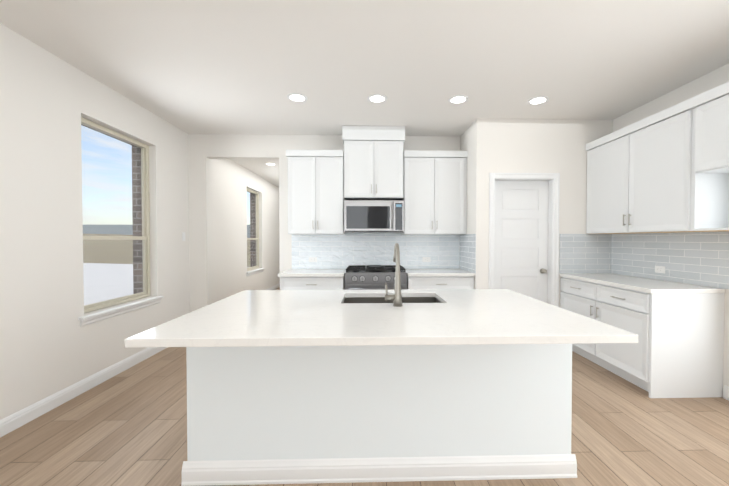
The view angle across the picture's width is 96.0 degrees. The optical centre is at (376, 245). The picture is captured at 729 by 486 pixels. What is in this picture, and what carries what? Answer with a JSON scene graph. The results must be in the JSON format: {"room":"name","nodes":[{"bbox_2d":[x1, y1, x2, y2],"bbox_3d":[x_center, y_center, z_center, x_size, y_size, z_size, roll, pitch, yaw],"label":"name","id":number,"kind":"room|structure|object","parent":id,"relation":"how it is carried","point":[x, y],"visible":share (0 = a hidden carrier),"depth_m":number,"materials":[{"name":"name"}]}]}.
{"room":"kitchen","nodes":[
{"label":"kitchen","id":0,"kind":"room"},
{"bbox_2d":[0,23,279,419],"bbox_3d":[-2.624,-0.126,3.423,0.120,2.780,13.240,0,1,-2],"label":"wall","id":1,"kind":"structure","parent":0,"point":[49,345],"depth_m":2.72,"materials":[{"name":"white paint"}]},
{"bbox_2d":[0,347,167,436],"bbox_3d":[-2.482,1.254,0.758,0.014,0.110,7.620,0,1,-2],"label":"baseboard","id":2,"kind":"structure","parent":1,"relation":"attached to","point":[14,421],"depth_m":2.70,"materials":[{"name":"white paint"}]},
{"bbox_2d":[81,117,150,312],"bbox_3d":[-2.669,-0.274,3.339,0.065,1.756,0.996,0,1,-2],"label":"window","id":3,"kind":"structure","parent":1,"relation":"in","point":[145,225],"depth_m":3.55,"materials":[{"name":"beige plastic"}]},
{"bbox_2d":[78,296,163,326],"bbox_3d":[-2.579,0.649,3.357,0.115,0.085,1.110,0,1,-2],"label":"window sill","id":4,"kind":"structure","parent":1,"relation":"attached to","point":[102,315],"depth_m":3.21,"materials":[{"name":"white paint"}]},
{"bbox_2d":[247,188,258,270],"bbox_3d":[-2.776,-0.339,7.207,0.065,1.756,0.976,0,1,-2],"label":"window","id":5,"kind":"structure","parent":1,"relation":"in","point":[256,200],"depth_m":7.63,"materials":[{"name":"beige plastic"}]},
{"bbox_2d":[246,268,264,275],"bbox_3d":[-2.686,0.585,7.225,0.115,0.085,1.090,0,1,-2],"label":"window sill","id":6,"kind":"structure","parent":1,"relation":"attached to","point":[254,272],"depth_m":7.12,"materials":[{"name":"white paint"}]},
{"bbox_2d":[266,283,279,289],"bbox_3d":[-2.664,1.145,7.315,0.014,0.110,5.260,0,1,-2],"label":"baseboard","id":7,"kind":"structure","parent":1,"relation":"attached to","point":[276,286],"depth_m":8.67,"materials":[{"name":"white paint"}]},
{"bbox_2d":[81,124,255,293],"bbox_3d":[-2.764,-0.025,3.421,0.159,3.580,13.240,0,1,-2],"label":"brick wall","id":8,"kind":"structure","parent":0,"point":[137,213],"depth_m":3.84,"materials":[{"name":"brick"}]},
{"bbox_2d":[0,287,728,485],"bbox_3d":[0.160,1.293,3.524,5.690,0.060,13.240,0,1,-2],"label":"floor","id":9,"kind":"structure","parent":0,"point":[127,427],"depth_m":2.18,"materials":[{"name":"brown wood"}]},
{"bbox_2d":[280,276,344,289],"bbox_3d":[-0.792,0.812,4.284,0.768,0.876,0.628,0,1,-2],"label":"base cabinet","id":10,"kind":"object","parent":9,"relation":"on","point":[286,283],"depth_m":3.97,"materials":[{"name":"white paint"}]},
{"bbox_2d":[345,265,406,289],"bbox_3d":[-0.016,0.760,4.272,0.756,0.980,0.676,0,1,-2],"label":"range","id":11,"kind":"object","parent":9,"relation":"on","point":[367,277],"visible":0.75,"depth_m":3.98,"materials":[{"name":"silver metal"}]},
{"bbox_2d":[181,345,576,485],"bbox_3d":[0.020,0.846,2.251,2.164,0.877,0.934,0,1,-2],"label":"kitchen island","id":12,"kind":"object","parent":9,"relation":"on","point":[313,386],"depth_m":1.80,"materials":[{"name":"white paint"}]},
{"bbox_2d":[125,289,637,348],"bbox_3d":[0.026,0.392,2.035,2.160,0.036,1.318,0,1,-2],"label":"island countertop","id":13,"kind":"structure","parent":12,"relation":"on","point":[249,319],"depth_m":1.62,"materials":[{"name":"white stone"}]},
{"bbox_2d":[345,293,440,300],"bbox_3d":[0.111,0.507,2.324,0.755,0.229,0.470,0,1,-2],"label":"sink","id":14,"kind":"object","parent":13,"relation":"in","point":[412,296],"depth_m":2.53,"materials":[{"name":"metal"}]},
{"bbox_2d":[385,243,402,306],"bbox_3d":[0.105,0.178,2.105,0.111,0.388,0.227,0,1,-2],"label":"faucet","id":15,"kind":"object","parent":13,"relation":"on","point":[396,297],"visible":1,"depth_m":2.01,"materials":[{"name":"silver metal"}]},
{"bbox_2d":[407,276,473,288],"bbox_3d":[0.782,0.811,4.327,0.814,0.876,0.628,0,1,-2],"label":"base cabinet","id":16,"kind":"object","parent":9,"relation":"on","point":[413,282],"depth_m":4.02,"materials":[{"name":"white paint"}]},
{"bbox_2d":[278,269,474,276],"bbox_3d":[-0.003,0.354,4.291,2.388,0.036,0.644,0,1,-2],"label":"countertop","id":17,"kind":"structure","parent":16,"relation":"on","point":[341,272],"depth_m":4.10,"materials":[{"name":"stone"}]},
{"bbox_2d":[560,277,723,397],"bbox_3d":[2.570,0.827,3.374,0.636,0.876,1.273,0,1,-2],"label":"base cabinet","id":18,"kind":"object","parent":9,"relation":"on","point":[676,351],"visible":0.9,"depth_m":2.73,"materials":[{"name":"white paint"}]},
{"bbox_2d":[560,273,724,293],"bbox_3d":[2.562,0.370,3.359,0.635,0.036,1.288,0,1,-2],"label":"countertop","id":19,"kind":"structure","parent":18,"relation":"on","point":[648,285],"depth_m":3.06,"materials":[{"name":"stone"}]},
{"bbox_2d":[0,0,728,186],"bbox_3d":[0.160,-1.547,3.476,5.690,0.060,13.240,0,1,-2],"label":"ceiling","id":20,"kind":"structure","parent":0,"point":[245,67],"depth_m":2.61,"materials":[{"name":"white paint"}]},
{"bbox_2d":[287,93,306,101],"bbox_3d":[-0.812,-1.511,3.360,0.204,0.007,0.204,0,1,-2],"label":"recessed light","id":21,"kind":"object","parent":20,"relation":"in","point":[296,97],"visible":1,"depth_m":3.34,"materials":[{"name":"white paint"}]},
{"bbox_2d":[367,94,386,102],"bbox_3d":[0.008,-1.511,3.383,0.204,0.007,0.204,0,1,-2],"label":"recessed light","id":22,"kind":"object","parent":20,"relation":"in","point":[377,98],"visible":1,"depth_m":3.37,"materials":[{"name":"white paint"}]},
{"bbox_2d":[448,95,467,103],"bbox_3d":[0.848,-1.512,3.406,0.204,0.007,0.204,0,1,-2],"label":"recessed light","id":23,"kind":"object","parent":20,"relation":"in","point":[457,99],"visible":1,"depth_m":3.39,"materials":[{"name":"white paint"}]},
{"bbox_2d":[527,96,548,104],"bbox_3d":[1.687,-1.512,3.429,0.204,0.007,0.204,0,1,-2],"label":"recessed light","id":24,"kind":"object","parent":20,"relation":"in","point":[538,100],"visible":1,"depth_m":3.42,"materials":[{"name":"white paint"}]},
{"bbox_2d":[188,134,547,311],"bbox_3d":[0.128,-0.146,4.679,5.450,2.780,0.120,0,1,-2],"label":"wall","id":25,"kind":"structure","parent":0,"point":[203,149],"depth_m":4.56,"materials":[{"name":"white paint"}]},
{"bbox_2d":[286,150,345,233],"bbox_3d":[-0.794,-0.690,4.413,0.723,1.085,0.341,0,1,-2],"label":"upper cabinet","id":26,"kind":"object","parent":25,"relation":"attached to","point":[315,200],"depth_m":4.25,"materials":[{"name":"white paint"}]},
{"bbox_2d":[342,126,405,199],"bbox_3d":[-0.039,-1.073,4.398,0.802,0.911,0.399,0,1,-2],"label":"upper cabinet","id":27,"kind":"object","parent":25,"relation":"attached to","point":[373,157],"depth_m":4.22,"materials":[{"name":"white paint"}]},
{"bbox_2d":[344,200,403,232],"bbox_3d":[-0.036,-0.376,4.386,0.766,0.408,0.445,0,1,-2],"label":"microwave","id":28,"kind":"object","parent":27,"relation":"attached to","point":[373,216],"visible":1,"depth_m":4.20,"materials":[{"name":"silver metal"}]},
{"bbox_2d":[292,233,459,268],"bbox_3d":[-0.001,0.136,4.615,2.369,0.618,0.008,0,1,-2],"label":"wall tile","id":29,"kind":"structure","parent":25,"relation":"attached to","point":[346,250],"depth_m":4.61,"materials":[{"name":"white tile"}]},
{"bbox_2d":[309,257,316,261],"bbox_3d":[-0.889,0.201,4.583,0.115,0.070,0.008,0,1,-2],"label":"electrical outlet","id":30,"kind":"object","parent":29,"relation":"attached to","point":[312,259],"visible":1,"depth_m":4.58,"materials":[{"name":"white plastic"}]},
{"bbox_2d":[422,257,430,261],"bbox_3d":[0.704,0.200,4.628,0.115,0.070,0.008,0,1,-2],"label":"electrical outlet","id":31,"kind":"object","parent":29,"relation":"attached to","point":[426,259],"visible":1,"depth_m":4.62,"materials":[{"name":"white plastic"}]},
{"bbox_2d":[402,150,467,233],"bbox_3d":[0.770,-0.691,4.456,0.833,1.085,0.341,0,1,-2],"label":"upper cabinet","id":32,"kind":"object","parent":25,"relation":"attached to","point":[429,188],"depth_m":4.30,"materials":[{"name":"white paint"}]},
{"bbox_2d":[460,118,612,306],"bbox_3d":[2.028,-0.141,4.327,1.670,2.780,0.690,0,1,-2],"label":"wall","id":33,"kind":"structure","parent":0,"point":[493,145],"depth_m":3.97,"materials":[{"name":"white paint"}]},
{"bbox_2d":[459,234,475,272],"bbox_3d":[1.188,0.095,4.305,0.008,0.479,0.676,0,1,-2],"label":"wall tile","id":34,"kind":"structure","parent":33,"relation":"attached to","point":[467,252],"depth_m":4.23,"materials":[{"name":"white tile"}]},
{"bbox_2d":[494,181,547,302],"bbox_3d":[1.780,0.224,4.064,0.706,2.044,0.099,0,1,-2],"label":"pantry door","id":35,"kind":"structure","parent":33,"relation":"in","point":[521,237],"depth_m":4.08,"materials":[{"name":"white paint"}]},
{"bbox_2d":[489,173,559,306],"bbox_3d":[1.782,0.192,4.021,0.852,2.126,0.118,0,1,-2],"label":"door frame","id":36,"kind":"structure","parent":33,"relation":"attached to","point":[553,179],"depth_m":3.97,"materials":[{"name":"white paint"}]},
{"bbox_2d":[559,234,611,272],"bbox_3d":[2.544,0.100,3.995,0.638,0.479,0.008,0,1,-2],"label":"wall tile","id":37,"kind":"structure","parent":33,"relation":"attached to","point":[584,253],"depth_m":3.99,"materials":[{"name":"white tile"}]},
{"bbox_2d":[613,63,728,388],"bbox_3d":[3.019,-0.083,0.889,0.120,2.780,7.860,0,1,-2],"label":"wall","id":38,"kind":"structure","parent":0,"point":[707,82],"depth_m":3.01,"materials":[{"name":"white paint"}]},
{"bbox_2d":[586,127,625,233],"bbox_3d":[2.718,-0.677,3.666,0.323,1.085,0.648,0,1,-2],"label":"upper cabinet","id":39,"kind":"object","parent":38,"relation":"attached to","point":[606,156],"depth_m":3.65,"materials":[{"name":"white paint"}]},
{"bbox_2d":[611,231,728,288],"bbox_3d":[2.898,0.118,2.919,0.008,0.479,2.179,0,1,-2],"label":"wall tile","id":40,"kind":"structure","parent":38,"relation":"attached to","point":[699,258],"depth_m":3.16,"materials":[{"name":"white tile"}]},
{"bbox_2d":[655,266,664,273],"bbox_3d":[2.878,0.246,3.332,0.008,0.070,0.115,0,1,-2],"label":"electrical outlet","id":41,"kind":"object","parent":40,"relation":"attached to","point":[659,269],"visible":1,"depth_m":3.33,"materials":[{"name":"white plastic"}]},
{"bbox_2d":[626,97,728,233],"bbox_3d":[2.737,-0.666,3.012,0.323,1.085,0.660,0,1,-2],"label":"upper cabinet","id":42,"kind":"object","parent":38,"relation":"attached to","point":[666,170],"depth_m":2.89,"materials":[{"name":"white paint"}]},
{"bbox_2d":[694,82,728,173],"bbox_3d":[2.758,-0.888,2.244,0.323,0.615,0.870,0,1,-2],"label":"upper cabinet","id":43,"kind":"object","parent":38,"relation":"attached to","point":[711,107],"depth_m":2.54,"materials":[{"name":"white paint"}]},
{"bbox_2d":[723,385,728,400],"bbox_3d":[2.979,1.268,-0.080,0.014,0.110,5.640,0,1,-2],"label":"baseboard","id":44,"kind":"structure","parent":38,"relation":"attached to","point":[726,388],"depth_m":2.72,"materials":[{"name":"white paint"}]},
{"label":"outside","id":45,"kind":"structure","parent":0,"visible":0},
{"bbox_2d":[83,233,249,304],"bbox_3d":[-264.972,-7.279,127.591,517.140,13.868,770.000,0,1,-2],"label":"ground","id":46,"kind":"structure","parent":45,"point":[121,247],"depth_m":16.80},
{"bbox_2d":[83,225,249,237],"bbox_3d":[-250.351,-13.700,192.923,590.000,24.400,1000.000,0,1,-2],"label":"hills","id":47,"kind":"structure","parent":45,"point":[94,230],"depth_m":488.87,"materials":[{"name":"grey"}]}
]}

